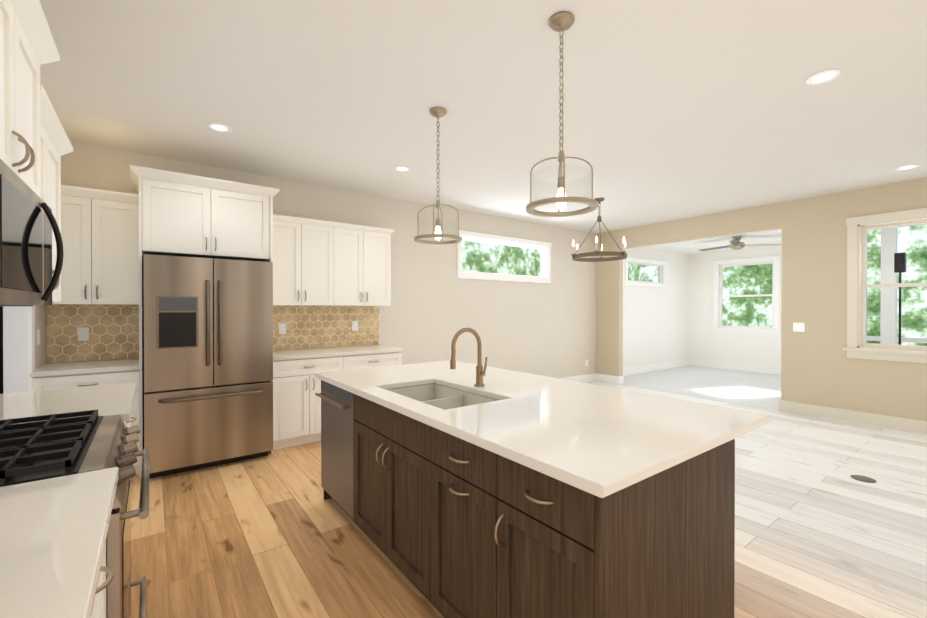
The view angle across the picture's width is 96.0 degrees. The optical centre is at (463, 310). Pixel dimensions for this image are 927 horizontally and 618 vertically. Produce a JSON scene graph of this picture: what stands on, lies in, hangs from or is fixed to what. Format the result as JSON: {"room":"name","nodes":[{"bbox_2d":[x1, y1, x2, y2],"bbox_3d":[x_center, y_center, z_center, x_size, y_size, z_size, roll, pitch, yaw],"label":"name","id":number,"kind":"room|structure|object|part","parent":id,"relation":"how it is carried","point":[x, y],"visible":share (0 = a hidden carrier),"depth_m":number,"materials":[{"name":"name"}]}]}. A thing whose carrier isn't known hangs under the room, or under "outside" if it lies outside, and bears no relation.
{"room":"kitchen","nodes":[
{"label":"kitchen","id":0,"kind":"room"},
{"bbox_2d":[0,305,46,393],"bbox_3d":[-1.542,-0.031,-0.017,1.070,2.800,7.930,0,0,-37],"label":"wall","id":1,"kind":"structure","parent":0,"point":[40,324],"depth_m":3.24,"materials":[{"name":"paint"}]},
{"bbox_2d":[3,305,34,393],"bbox_3d":[-2.890,0.286,2.603,0.138,2.140,1.040,0,0,-37],"label":"door frame","id":2,"kind":"structure","parent":1,"relation":"attached to","point":[18,344],"depth_m":2.94,"materials":[{"name":"white wood"}]},
{"bbox_2d":[37,329,39,344],"bbox_3d":[-3.294,0.203,3.236,0.007,0.115,0.072,0,0,-37],"label":"switch plate","id":3,"kind":"object","parent":1,"relation":"attached to","point":[38,337],"visible":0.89,"depth_m":3.22,"materials":[{"name":"white plastic"}]},
{"bbox_2d":[46,141,687,378],"bbox_3d":[0.960,-0.065,6.867,11.410,2.800,0.120,0,0,-37],"label":"wall","id":4,"kind":"structure","parent":0,"point":[536,328],"depth_m":6.21,"materials":[{"name":"paint"}]},
{"bbox_2d":[457,230,550,282],"bbox_3d":[0.670,-0.819,6.633,1.990,0.690,0.144,0,0,-37],"label":"transom","id":5,"kind":"object","parent":4,"relation":"in","point":[545,260],"visible":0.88,"depth_m":6.58,"materials":[{"name":"white wood"}]},
{"bbox_2d":[560,373,595,382],"bbox_3d":[0.744,1.266,6.628,4.450,0.140,0.016,0,0,-37],"label":"baseboard","id":6,"kind":"structure","parent":4,"relation":"attached to","point":[589,377],"depth_m":7.72,"materials":[{"name":"white wood"}]},
{"bbox_2d":[625,257,665,287],"bbox_3d":[3.921,-0.821,9.056,1.620,0.590,0.144,0,0,-37],"label":"transom window","id":7,"kind":"structure","parent":4,"relation":"in","point":[661,275],"depth_m":9.06,"materials":[{"name":"white wood"}]},
{"bbox_2d":[623,359,688,375],"bbox_3d":[4.051,1.254,9.093,3.560,0.140,0.016,0,0,-37],"label":"baseboard","id":8,"kind":"structure","parent":4,"relation":"attached to","point":[635,370],"depth_m":9.21,"materials":[{"name":"white wood"}]},
{"bbox_2d":[39,0,926,233],"bbox_3d":[1.890,-1.484,2.533,7.730,0.080,8.170,0,0,-37],"label":"ceiling","id":9,"kind":"structure","parent":0,"point":[673,110],"depth_m":2.80,"materials":[{"name":"paint"}]},
{"bbox_2d":[207,123,231,132],"bbox_3d":[-1.923,-1.444,3.290,0.168,0.005,0.168,0,0,44],"label":"recessed light","id":10,"kind":"object","parent":9,"relation":"in","point":[218,127],"depth_m":3.28,"materials":[{"name":"white plastic"}]},
{"bbox_2d":[394,166,410,171],"bbox_3d":[-0.624,-1.448,4.258,0.168,0.005,0.168,0,0,44],"label":"recessed light","id":11,"kind":"object","parent":9,"relation":"in","point":[398,168],"depth_m":4.24,"materials":[{"name":"white plastic"}]},
{"bbox_2d":[414,107,461,243],"bbox_3d":[-0.184,-0.976,3.017,0.346,0.937,0.346,0,0,-37],"label":"pendant light","id":12,"kind":"object","parent":9,"relation":"hanging from","point":[437,112],"visible":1,"depth_m":3.01,"materials":[{"name":"beige metal"}]},
{"bbox_2d":[526,11,597,216],"bbox_3d":[0.485,-0.972,2.069,0.346,0.937,0.346,0,0,-37],"label":"pendant light","id":13,"kind":"object","parent":9,"relation":"hanging from","point":[562,21],"visible":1,"depth_m":2.06,"materials":[{"name":"beige metal"}]},
{"bbox_2d":[571,198,626,261],"bbox_3d":[1.769,-1.067,5.433,0.680,0.779,0.756,0,0,-37],"label":"dining chandelier","id":14,"kind":"object","parent":9,"relation":"hanging from","point":[621,255],"visible":0.98,"depth_m":5.39,"materials":[{"name":"gold metal"}]},
{"bbox_2d":[805,69,840,84],"bbox_3d":[2.217,-1.440,2.572,0.168,0.005,0.168,0,0,26],"label":"recessed light","id":15,"kind":"object","parent":9,"relation":"in","point":[821,77],"depth_m":2.56,"materials":[{"name":"white plastic"}]},
{"bbox_2d":[896,164,919,169],"bbox_3d":[4.478,-1.448,4.207,0.168,0.005,0.168,0,0,44],"label":"recessed light","id":16,"kind":"object","parent":9,"relation":"in","point":[911,166],"depth_m":4.21,"materials":[{"name":"white plastic"}]},
{"bbox_2d":[131,365,926,617],"bbox_3d":[3.365,1.380,3.647,11.410,0.062,8.170,0,0,-37],"label":"floor","id":17,"kind":"structure","parent":0,"point":[820,532],"depth_m":2.55,"materials":[{"name":"brown wood"}]},
{"bbox_2d":[0,0,136,617],"bbox_3d":[-1.081,0.160,0.798,0.641,2.410,3.975,0,0,-37],"label":"kitchen cabinets","id":18,"kind":"object","parent":17,"relation":"on","point":[53,533],"visible":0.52,"depth_m":1.13,"materials":[{"name":"white painted wood"},{"name":"brushed nickel"}]},
{"bbox_2d":[0,159,63,305],"bbox_3d":[-1.549,-0.211,1.270,0.438,0.392,0.757,0,0,-37],"label":"microwave","id":19,"kind":"object","parent":18,"relation":"in","point":[28,223],"visible":1,"depth_m":1.31,"materials":[{"name":"silver metal"}]},
{"bbox_3d":[-1.505,-0.213,1.526,0.062,0.358,0.018,0,0,-37],"label":"handle","id":20,"kind":"part","parent":19,"relation":"part of","materials":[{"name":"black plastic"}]},
{"bbox_2d":[0,383,136,617],"bbox_3d":[-1.095,0.469,0.817,0.620,0.035,3.930,0,0,-37],"label":"countertop","id":21,"kind":"structure","parent":18,"relation":"on","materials":[{"name":"white stone"}]},
{"bbox_2d":[0,409,149,617],"bbox_3d":[-1.446,0.888,1.353,0.684,0.948,0.757,0,0,-37],"label":"range","id":22,"kind":"object","parent":17,"relation":"on","point":[51,446],"visible":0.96,"depth_m":1.34,"materials":[{"name":"silver metal"}]},
{"bbox_2d":[143,254,272,478],"bbox_3d":[-2.319,0.453,3.805,0.937,1.795,0.835,0,0,-37],"label":"refrigerator","id":23,"kind":"object","parent":17,"relation":"on","point":[208,361],"visible":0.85,"depth_m":3.49,"materials":[{"name":"silver metal"}]},
{"bbox_3d":[-2.095,0.235,3.502,0.763,0.992,0.082,0,0,-37],"label":"handle","id":24,"kind":"part","parent":23,"relation":"part of","materials":[{"name":"silver metal"}]},
{"bbox_2d":[29,165,404,478],"bbox_3d":[-2.063,0.097,4.128,3.042,2.506,0.656,0,0,-37],"label":"kitchen cabinets","id":25,"kind":"object","parent":17,"relation":"on","point":[332,285],"visible":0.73,"depth_m":3.77,"materials":[{"name":"white wood"}]},
{"bbox_2d":[29,345,404,376],"bbox_3d":[-2.075,0.452,4.133,3.027,0.035,0.620,0,0,-37],"label":"countertop","id":26,"kind":"structure","parent":25,"relation":"on","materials":[{"name":"white stone"}]},
{"bbox_2d":[315,376,734,617],"bbox_3d":[0.001,0.921,2.292,0.924,0.877,2.321,0,0,-37],"label":"kitchen island","id":27,"kind":"object","parent":17,"relation":"on","point":[453,488],"depth_m":1.49,"materials":[{"name":"brown wood"}]},
{"bbox_2d":[315,380,354,519],"bbox_3d":[-0.816,0.869,2.742,0.153,0.764,0.592,0,0,-37],"label":"dishwasher","id":28,"kind":"object","parent":27,"relation":"in","point":[337,402],"depth_m":2.68,"materials":[{"name":"silver metal"}]},
{"bbox_2d":[315,361,770,499],"bbox_3d":[0.130,0.460,2.385,1.199,0.035,2.380,0,0,-37],"label":"island countertop","id":29,"kind":"structure","parent":27,"relation":"on","point":[604,440],"depth_m":1.70,"materials":[{"name":"white stone"}]},
{"bbox_2d":[391,380,498,407],"bbox_3d":[-0.140,0.588,2.309,0.461,0.243,0.772,0,0,-37],"label":"sink","id":30,"kind":"object","parent":29,"relation":"in","point":[434,392],"depth_m":2.59,"materials":[{"name":"silver metal"}]},
{"bbox_2d":[447,328,486,387],"bbox_3d":[0.032,0.270,2.391,0.238,0.346,0.091,0,0,-37],"label":"faucet","id":31,"kind":"object","parent":29,"relation":"on","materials":[{"name":"brown metal"}]},
{"bbox_2d":[851,475,875,482],"bbox_3d":[3.215,1.349,3.354,0.150,0.007,0.150,0,0,-37],"label":"electrical outlet cover","id":32,"kind":"object","parent":17,"relation":"on","point":[863,478],"visible":1,"depth_m":3.35,"materials":[{"name":"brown metal"}]},
{"bbox_2d":[645,229,866,253],"bbox_3d":[5.000,-1.410,7.908,3.680,0.080,3.270,0,0,-37],"label":"ceiling","id":33,"kind":"structure","parent":0,"point":[763,238],"depth_m":8.50,"materials":[{"name":"white paint"}]},
{"bbox_2d":[700,236,781,250],"bbox_3d":[4.948,-1.249,7.736,1.290,0.239,1.262,0,0,-37],"label":"ceiling fan","id":34,"kind":"object","parent":33,"relation":"hanging from","point":[736,244],"visible":1,"depth_m":7.64,"materials":[{"name":"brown metal"}]},
{"bbox_2d":[596,178,926,420],"bbox_3d":[4.941,-0.055,4.814,0.120,2.800,7.930,0,0,-37],"label":"wall","id":35,"kind":"structure","parent":0,"point":[819,367],"depth_m":5.33,"materials":[{"name":"paint"}]},
{"bbox_2d":[596,373,620,383],"bbox_3d":[2.681,1.261,7.738,0.016,0.140,0.471,0,0,-37],"label":"baseboard","id":36,"kind":"structure","parent":35,"relation":"attached to","point":[599,377],"depth_m":7.72,"materials":[{"name":"white wood"}]},
{"bbox_2d":[793,323,803,331],"bbox_3d":[4.385,0.212,5.455,0.007,0.115,0.115,0,0,-37],"label":"light switch","id":37,"kind":"object","parent":35,"relation":"attached to","point":[799,327],"visible":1,"depth_m":5.46,"materials":[{"name":"white plastic"}]},
{"bbox_2d":[779,400,926,433],"bbox_3d":[5.748,1.281,3.624,0.016,0.140,4.986,0,0,-37],"label":"baseboard","id":38,"kind":"structure","parent":35,"relation":"attached to","point":[900,423],"depth_m":5.00,"materials":[{"name":"white wood"}]},
{"bbox_2d":[843,208,926,362],"bbox_3d":[5.019,-0.275,4.658,0.180,1.693,1.146,0,0,-37],"label":"double-hung window","id":39,"kind":"structure","parent":35,"relation":"in","point":[858,347],"depth_m":4.98,"materials":[{"name":"beige wood"}]},
{"bbox_2d":[688,236,866,367],"bbox_3d":[6.463,-0.025,8.930,0.120,2.700,3.150,0,0,-37],"label":"wall","id":40,"kind":"structure","parent":0,"point":[706,342],"depth_m":9.65,"materials":[{"name":"white paint"}]},
{"bbox_2d":[689,359,780,374],"bbox_3d":[6.372,1.255,8.944,0.016,0.140,2.970,0,0,-37],"label":"baseboard","id":41,"kind":"structure","parent":40,"relation":"attached to","point":[722,365],"depth_m":9.31,"materials":[{"name":"white wood"}]},
{"bbox_2d":[711,255,780,335],"bbox_3d":[6.221,-0.316,9.204,0.180,1.680,1.320,0,0,-37],"label":"sunroom window","id":42,"kind":"structure","parent":40,"relation":"in","point":[719,328],"depth_m":9.19,"materials":[{"name":"white wood"}]},
{"bbox_2d":[865,223,926,344],"bbox_3d":[7.084,0.097,4.449,2.880,3.100,4.780,0,0,-37],"label":"porch","id":43,"kind":"object","parent":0,"point":[892,255],"depth_m":6.40,"materials":[{"name":"grey wood"}]},
{"label":"outside","id":44,"kind":"structure","parent":0,"visible":0},
{"bbox_2d":[462,240,643,280],"bbox_3d":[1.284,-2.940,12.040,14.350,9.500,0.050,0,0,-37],"label":"trees","id":45,"kind":"object","parent":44,"point":[535,268],"depth_m":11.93,"materials":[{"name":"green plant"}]},
{"bbox_2d":[644,224,926,345],"bbox_3d":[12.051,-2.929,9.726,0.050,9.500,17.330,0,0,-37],"label":"trees","id":46,"kind":"object","parent":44,"point":[873,301],"depth_m":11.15,"materials":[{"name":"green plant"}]}
]}

